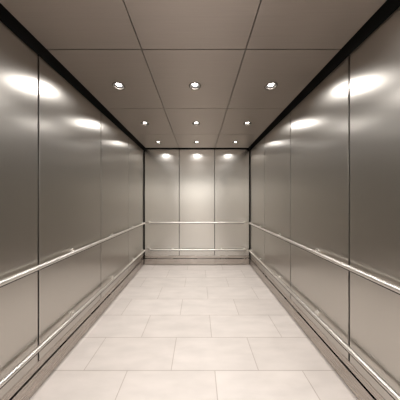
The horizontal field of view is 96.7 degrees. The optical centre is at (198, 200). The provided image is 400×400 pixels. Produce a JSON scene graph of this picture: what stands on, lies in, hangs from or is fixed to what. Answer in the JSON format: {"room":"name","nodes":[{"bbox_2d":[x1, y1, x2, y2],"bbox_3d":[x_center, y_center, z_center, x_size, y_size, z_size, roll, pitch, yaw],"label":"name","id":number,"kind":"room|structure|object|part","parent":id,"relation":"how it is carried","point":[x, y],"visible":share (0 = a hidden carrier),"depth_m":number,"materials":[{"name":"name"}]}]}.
{"room":"elevator interior","nodes":[
{"label":"elevator interior","id":0,"kind":"room"},
{"bbox_2d":[0,3,143,399],"bbox_3d":[-1.172,0.073,1.650,0.104,2.500,4.200,0,0,0],"label":"wall","id":1,"kind":"structure","parent":0,"point":[71,173],"depth_m":1.37,"materials":[{"name":"grey metal"}]},
{"bbox_3d":[-1.138,0.054,0.850,0.028,2.148,0.788,0,0,0],"label":"wall panel","id":2,"kind":"part","parent":1,"relation":"part of","materials":[{"name":"metal"}]},
{"bbox_3d":[-1.138,0.054,1.650,0.028,2.148,0.788,0,0,0],"label":"wall panel","id":3,"kind":"part","parent":1,"relation":"part of","materials":[{"name":"metal"}]},
{"bbox_2d":[0,249,144,388],"bbox_3d":[-1.091,0.998,1.665,0.065,0.056,3.846,0,0,0],"label":"handrail","id":4,"kind":"object","parent":1,"relation":"attached to","point":[73,314],"visible":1,"depth_m":1.33,"materials":[{"name":"grey metal"}]},
{"bbox_2d":[0,222,144,287],"bbox_3d":[-1.092,0.451,1.665,0.064,0.056,3.846,0,0,0],"label":"handrail","id":5,"kind":"object","parent":1,"relation":"attached to","point":[13,278],"visible":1,"depth_m":1.32,"materials":[{"name":"grey metal"}]},
{"bbox_3d":[-1.136,1.254,1.644,0.032,0.118,3.988,0,0,0],"label":"kick plate","id":6,"kind":"part","parent":1,"relation":"part of","materials":[{"name":"metal"}]},
{"bbox_3d":[-1.138,0.054,2.450,0.028,2.148,0.788,0,0,0],"label":"wall panel","id":7,"kind":"part","parent":1,"relation":"part of","materials":[{"name":"metal"}]},
{"bbox_3d":[-1.138,0.054,3.241,0.028,2.148,0.770,0,0,0],"label":"wall panel","id":8,"kind":"part","parent":1,"relation":"part of","materials":[{"name":"metal"}]},
{"bbox_2d":[0,0,386,147],"bbox_3d":[-0.034,-1.149,1.650,2.380,0.177,4.200,0,0,0],"label":"ceiling","id":9,"kind":"structure","parent":0,"point":[156,49],"depth_m":1.27,"materials":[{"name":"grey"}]},
{"bbox_3d":[-0.733,-1.071,0.850,0.662,0.022,0.794,0,0,0],"label":"panel","id":10,"kind":"part","parent":9,"relation":"part of","materials":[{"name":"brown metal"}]},
{"bbox_3d":[-0.733,-1.071,1.650,0.662,0.022,0.794,0,0,0],"label":"panel","id":11,"kind":"part","parent":9,"relation":"part of","materials":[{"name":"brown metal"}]},
{"bbox_2d":[112,82,125,89],"bbox_3d":[-0.739,-1.087,1.650,0.116,0.062,0.116,0,0,0],"label":"recessed light","id":12,"kind":"object","parent":9,"relation":"in","point":[116,85],"visible":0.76,"depth_m":1.66,"materials":[{"name":"grey"}]},
{"bbox_3d":[-0.733,-1.071,2.450,0.662,0.022,0.794,0,0,0],"label":"panel","id":13,"kind":"part","parent":9,"relation":"part of","materials":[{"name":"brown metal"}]},
{"bbox_3d":[-0.733,-1.071,3.216,0.662,0.022,0.727,0,0,0],"label":"panel","id":14,"kind":"part","parent":9,"relation":"part of","materials":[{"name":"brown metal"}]},
{"bbox_3d":[-0.034,-1.071,0.850,0.724,0.022,0.794,0,0,0],"label":"panel","id":15,"kind":"part","parent":9,"relation":"part of","materials":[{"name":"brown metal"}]},
{"bbox_3d":[-0.034,-1.071,1.650,0.724,0.022,0.794,0,0,0],"label":"panel","id":16,"kind":"part","parent":9,"relation":"part of","materials":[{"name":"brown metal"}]},
{"bbox_2d":[189,82,200,89],"bbox_3d":[-0.034,-1.087,1.650,0.116,0.062,0.116,0,0,0],"label":"recessed light","id":17,"kind":"object","parent":9,"relation":"in","point":[194,85],"visible":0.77,"depth_m":1.67,"materials":[{"name":"grey"}]},
{"bbox_3d":[-0.034,-1.071,2.450,0.724,0.022,0.794,0,0,0],"label":"panel","id":18,"kind":"part","parent":9,"relation":"part of","materials":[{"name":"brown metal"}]},
{"bbox_3d":[-0.034,-1.071,3.216,0.724,0.022,0.727,0,0,0],"label":"panel","id":19,"kind":"part","parent":9,"relation":"part of","materials":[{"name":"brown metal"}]},
{"bbox_3d":[0.665,-1.071,3.216,0.662,0.022,0.727,0,0,0],"label":"panel","id":20,"kind":"part","parent":9,"relation":"part of","materials":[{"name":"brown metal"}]},
{"bbox_3d":[0.665,-1.071,2.450,0.662,0.022,0.794,0,0,0],"label":"panel","id":21,"kind":"part","parent":9,"relation":"part of","materials":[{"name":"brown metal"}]},
{"bbox_2d":[264,82,277,89],"bbox_3d":[0.671,-1.087,1.650,0.116,0.062,0.116,0,0,0],"label":"recessed light","id":22,"kind":"object","parent":9,"relation":"in","point":[272,85],"visible":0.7,"depth_m":1.66,"materials":[{"name":"grey"}]},
{"bbox_3d":[0.665,-1.071,1.650,0.662,0.022,0.794,0,0,0],"label":"panel","id":23,"kind":"part","parent":9,"relation":"part of","materials":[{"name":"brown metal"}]},
{"bbox_3d":[0.665,-1.071,0.850,0.662,0.022,0.794,0,0,0],"label":"panel","id":24,"kind":"part","parent":9,"relation":"part of","materials":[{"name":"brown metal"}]},
{"bbox_2d":[29,265,357,399],"bbox_3d":[-0.034,1.353,1.650,2.380,0.060,4.200,0,0,0],"label":"floor","id":25,"kind":"structure","parent":0,"point":[173,332],"depth_m":1.61,"materials":[{"name":"tile"}]},
{"bbox_2d":[143,145,250,264],"bbox_3d":[-0.034,0.073,3.698,2.236,2.500,0.104,0,0,0],"label":"wall","id":26,"kind":"structure","parent":0,"point":[180,184],"depth_m":3.65,"materials":[{"name":"grey metal"}]},
{"bbox_3d":[-0.752,0.037,3.664,0.700,2.182,0.028,0,0,0],"label":"wall panel","id":27,"kind":"part","parent":26,"relation":"part of","materials":[{"name":"metal"}]},
{"bbox_3d":[-0.034,0.037,3.664,0.716,2.182,0.028,0,0,0],"label":"wall panel","id":28,"kind":"part","parent":26,"relation":"part of","materials":[{"name":"metal"}]},
{"bbox_2d":[148,248,245,250],"bbox_3d":[-0.034,0.998,3.618,1.996,0.056,0.064,0,0,0],"label":"handrail","id":29,"kind":"object","parent":26,"relation":"attached to","point":[149,249],"visible":1,"depth_m":3.59,"materials":[{"name":"grey metal"}]},
{"bbox_2d":[148,221,245,223],"bbox_3d":[-0.034,0.451,3.618,1.996,0.056,0.064,0,0,0],"label":"handrail","id":30,"kind":"object","parent":26,"relation":"attached to","point":[149,222],"visible":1,"depth_m":3.59,"materials":[{"name":"grey metal"}]},
{"bbox_3d":[-0.034,1.254,3.662,2.156,0.118,0.032,0,0,0],"label":"kick plate","id":31,"kind":"part","parent":26,"relation":"part of","materials":[{"name":"metal"}]},
{"bbox_3d":[0.684,0.037,3.664,0.700,2.182,0.028,0,0,0],"label":"wall panel","id":32,"kind":"part","parent":26,"relation":"part of","materials":[{"name":"metal"}]},
{"bbox_2d":[250,0,399,399],"bbox_3d":[1.104,0.073,1.650,0.104,2.500,4.200,0,0,0],"label":"wall","id":33,"kind":"structure","parent":0,"point":[325,172],"depth_m":1.31,"materials":[{"name":"grey metal"}]},
{"bbox_3d":[1.070,0.054,3.241,0.028,2.148,0.770,0,0,0],"label":"wall panel","id":34,"kind":"part","parent":33,"relation":"part of","materials":[{"name":"metal"}]},
{"bbox_3d":[1.070,0.054,2.450,0.028,2.148,0.788,0,0,0],"label":"wall panel","id":35,"kind":"part","parent":33,"relation":"part of","materials":[{"name":"metal"}]},
{"bbox_3d":[1.068,1.254,1.644,0.032,0.118,3.988,0,0,0],"label":"kick plate","id":36,"kind":"part","parent":33,"relation":"part of","materials":[{"name":"metal"}]},
{"bbox_3d":[1.070,0.054,1.650,0.028,2.148,0.788,0,0,0],"label":"wall panel","id":37,"kind":"part","parent":33,"relation":"part of","materials":[{"name":"metal"}]},
{"bbox_2d":[249,249,399,399],"bbox_3d":[1.024,0.998,1.665,0.065,0.056,3.846,0,0,0],"label":"handrail","id":38,"kind":"object","parent":33,"relation":"attached to","point":[365,366],"visible":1,"depth_m":1.24,"materials":[{"name":"grey metal"}]},
{"bbox_2d":[249,222,399,294],"bbox_3d":[1.024,0.451,1.665,0.064,0.056,3.846,0,0,0],"label":"handrail","id":39,"kind":"object","parent":33,"relation":"attached to","point":[396,289],"visible":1,"depth_m":1.22,"materials":[{"name":"grey metal"}]},
{"bbox_3d":[1.070,0.054,0.850,0.028,2.148,0.788,0,0,0],"label":"wall panel","id":40,"kind":"part","parent":33,"relation":"part of","materials":[{"name":"metal"}]}
]}

